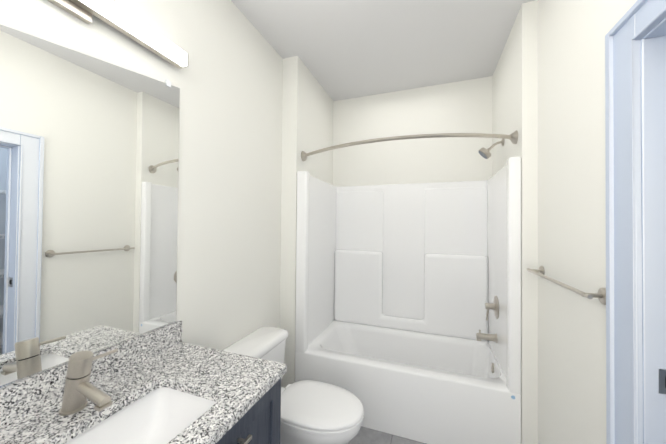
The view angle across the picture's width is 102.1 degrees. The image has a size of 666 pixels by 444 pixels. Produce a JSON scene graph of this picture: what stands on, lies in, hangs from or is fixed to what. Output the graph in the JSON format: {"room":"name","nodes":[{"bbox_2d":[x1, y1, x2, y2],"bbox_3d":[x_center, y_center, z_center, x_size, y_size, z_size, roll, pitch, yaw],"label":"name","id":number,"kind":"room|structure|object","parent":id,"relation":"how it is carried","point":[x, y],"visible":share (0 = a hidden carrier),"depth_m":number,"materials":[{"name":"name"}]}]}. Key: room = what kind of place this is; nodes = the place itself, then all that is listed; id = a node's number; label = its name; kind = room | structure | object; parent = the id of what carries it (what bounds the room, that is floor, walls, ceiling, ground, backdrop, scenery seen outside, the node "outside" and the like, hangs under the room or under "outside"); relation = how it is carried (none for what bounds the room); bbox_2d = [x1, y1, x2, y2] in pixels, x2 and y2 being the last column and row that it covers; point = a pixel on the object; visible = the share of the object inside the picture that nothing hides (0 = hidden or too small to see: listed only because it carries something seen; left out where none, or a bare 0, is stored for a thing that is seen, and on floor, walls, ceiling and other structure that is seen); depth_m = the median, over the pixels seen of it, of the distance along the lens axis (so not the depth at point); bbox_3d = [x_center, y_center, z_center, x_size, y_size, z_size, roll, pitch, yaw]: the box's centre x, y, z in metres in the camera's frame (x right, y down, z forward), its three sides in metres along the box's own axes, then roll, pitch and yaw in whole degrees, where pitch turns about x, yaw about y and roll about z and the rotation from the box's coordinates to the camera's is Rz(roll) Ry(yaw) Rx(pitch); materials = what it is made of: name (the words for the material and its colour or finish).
{"room":"bathroom","nodes":[
{"label":"bathroom","id":0,"kind":"room"},
{"bbox_2d":[0,0,282,349],"bbox_3d":[-0.863,0.049,1.148,0.120,2.800,2.250,0,-1,20],"label":"wall","id":1,"kind":"structure","parent":0,"point":[228,81],"depth_m":1.52,"materials":[{"name":"white paint"}]},
{"bbox_2d":[0,321,176,387],"bbox_3d":[-0.900,0.467,0.860,0.010,0.003,0.899,0,-1,20],"label":"channel","id":2,"kind":"object","parent":1,"relation":"attached to","point":[93,352],"visible":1,"depth_m":0.89,"materials":[{"name":"silver metal"}]},
{"bbox_2d":[0,24,179,385],"bbox_3d":[-0.897,-0.092,0.868,0.006,1.115,0.895,0,-1,20],"label":"mirror","id":3,"kind":"object","parent":1,"relation":"attached to","point":[89,154],"visible":1,"depth_m":0.93,"materials":[{"name":"white mirror"}]},
{"bbox_2d":[48,0,187,68],"bbox_3d":[-0.852,-0.759,0.879,0.078,0.120,0.831,0,-1,20],"label":"vanity light","id":4,"kind":"object","parent":1,"relation":"attached to","point":[116,16],"visible":0.98,"depth_m":1.01,"materials":[{"name":"silver metal"}]},
{"bbox_2d":[165,79,170,87],"bbox_3d":[-0.758,-0.637,1.237,0.010,0.029,0.024,0,-1,20],"label":"mirror clip","id":5,"kind":"object","parent":1,"relation":"attached to","point":[168,83],"visible":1,"depth_m":1.22,"materials":[{"name":"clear plastic"}]},
{"bbox_2d":[280,56,332,387],"bbox_3d":[-0.272,0.072,2.577,0.254,2.800,0.840,0,-1,20],"label":"wall","id":6,"kind":"structure","parent":0,"point":[307,113],"depth_m":2.18,"materials":[{"name":"white paint"}]},
{"bbox_2d":[301,130,517,160],"bbox_3d":[0.430,-0.550,1.898,1.566,0.086,0.272,0,-1,20],"label":"curtain rod","id":7,"kind":"object","parent":6,"relation":"attached to","point":[513,137],"visible":0.98,"depth_m":1.73,"materials":[{"name":"silver metal"}]},
{"bbox_2d":[231,0,534,100],"bbox_3d":[0.166,-1.391,1.243,1.976,0.100,3.330,0,-1,20],"label":"ceiling","id":8,"kind":"structure","parent":0,"point":[344,49],"depth_m":1.95,"materials":[{"name":"white paint"}]},
{"bbox_2d":[347,426,425,443],"bbox_3d":[0.140,1.484,1.208,1.976,0.050,3.330,0,-1,20],"label":"floor","id":9,"kind":"structure","parent":0,"point":[364,435],"depth_m":1.82,"materials":[{"name":"tile"}]},
{"bbox_2d":[216,378,280,443],"bbox_3d":[-0.623,1.023,0.750,0.610,0.844,0.915,0,-1,20],"label":"vanity cabinet","id":10,"kind":"object","parent":9,"relation":"on","point":[259,422],"visible":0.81,"depth_m":0.97,"materials":[{"name":"blue wood"}]},
{"bbox_2d":[0,320,286,443],"bbox_3d":[-0.625,0.535,0.760,0.595,0.130,0.937,0,-1,20],"label":"countertop","id":11,"kind":"structure","parent":10,"relation":"on","point":[236,387],"depth_m":0.92,"materials":[{"name":"stone"}]},
{"bbox_2d":[59,349,117,415],"bbox_3d":[-0.722,0.484,0.834,0.183,0.172,0.132,0,-1,20],"label":"faucet","id":12,"kind":"object","parent":11,"relation":"on","point":[79,389],"visible":1,"depth_m":0.79,"materials":[{"name":"silver metal"}]},
{"bbox_2d":[64,387,216,443],"bbox_3d":[-0.583,0.668,0.698,0.338,0.135,0.563,0,-1,20],"label":"sink","id":13,"kind":"object","parent":11,"relation":"in","point":[164,415],"visible":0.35,"depth_m":0.92,"materials":[{"name":"white ceramic"}]},
{"bbox_2d":[222,326,363,443],"bbox_3d":[-0.214,1.100,1.592,0.801,0.720,0.468,0,-1,20],"label":"toilet","id":14,"kind":"object","parent":9,"relation":"on","point":[315,412],"visible":0.62,"depth_m":1.50,"materials":[{"name":"white ceramic"}]},
{"bbox_2d":[295,157,520,443],"bbox_3d":[0.559,0.540,2.266,1.522,1.869,0.840,0,-1,20],"label":"shower","id":15,"kind":"object","parent":9,"relation":"on","point":[408,314],"visible":1,"depth_m":2.38,"materials":[{"name":"white plastic"}]},
{"bbox_2d":[333,76,491,186],"bbox_3d":[0.701,0.083,2.733,1.976,2.800,0.120,0,-1,20],"label":"wall","id":16,"kind":"structure","parent":0,"point":[464,106],"depth_m":2.64,"materials":[{"name":"white paint"}]},
{"bbox_2d":[492,0,537,443],"bbox_3d":[1.373,0.079,1.978,0.198,2.800,0.840,0,-1,20],"label":"wall","id":17,"kind":"structure","parent":0,"point":[515,91],"depth_m":1.61,"materials":[{"name":"white paint"}]},
{"bbox_2d":[478,139,504,158],"bbox_3d":[1.213,-0.561,2.067,0.169,0.149,0.096,0,-1,20],"label":"shower head","id":18,"kind":"object","parent":17,"relation":"attached to","point":[485,153],"visible":1,"depth_m":2.05},
{"bbox_2d":[538,0,636,443],"bbox_3d":[1.124,0.067,1.183,0.120,2.800,0.825,0,-1,20],"label":"wall","id":19,"kind":"structure","parent":0,"point":[571,237],"depth_m":1.20,"materials":[{"name":"white paint"}]},
{"bbox_2d":[527,266,605,304],"bbox_3d":[1.051,0.273,1.256,0.066,0.060,0.650,0,-1,20],"label":"towel bar","id":20,"kind":"object","parent":19,"relation":"attached to","point":[600,295],"visible":0.81,"depth_m":1.04,"materials":[{"name":"silver metal"}]},
{"bbox_3d":[0.849,-0.957,0.413,0.120,0.775,0.840,0,-1,20],"label":"wall","id":21,"kind":"structure","parent":0,"visible":0},
{"bbox_2d":[605,0,665,443],"bbox_3d":[0.837,0.400,0.396,0.174,2.117,1.068,0,-1,20],"label":"door frame","id":22,"kind":"structure","parent":21,"relation":"attached to","point":[635,108],"depth_m":0.81,"materials":[{"name":"white wood"}]},
{"bbox_2d":[658,369,665,393],"bbox_3d":[0.970,0.461,0.771,0.055,0.070,0.004,0,-1,20],"label":"strike plate","id":23,"kind":"object","parent":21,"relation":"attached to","point":[661,381],"visible":1,"depth_m":0.78,"materials":[{"name":"silver metal"}]}
]}

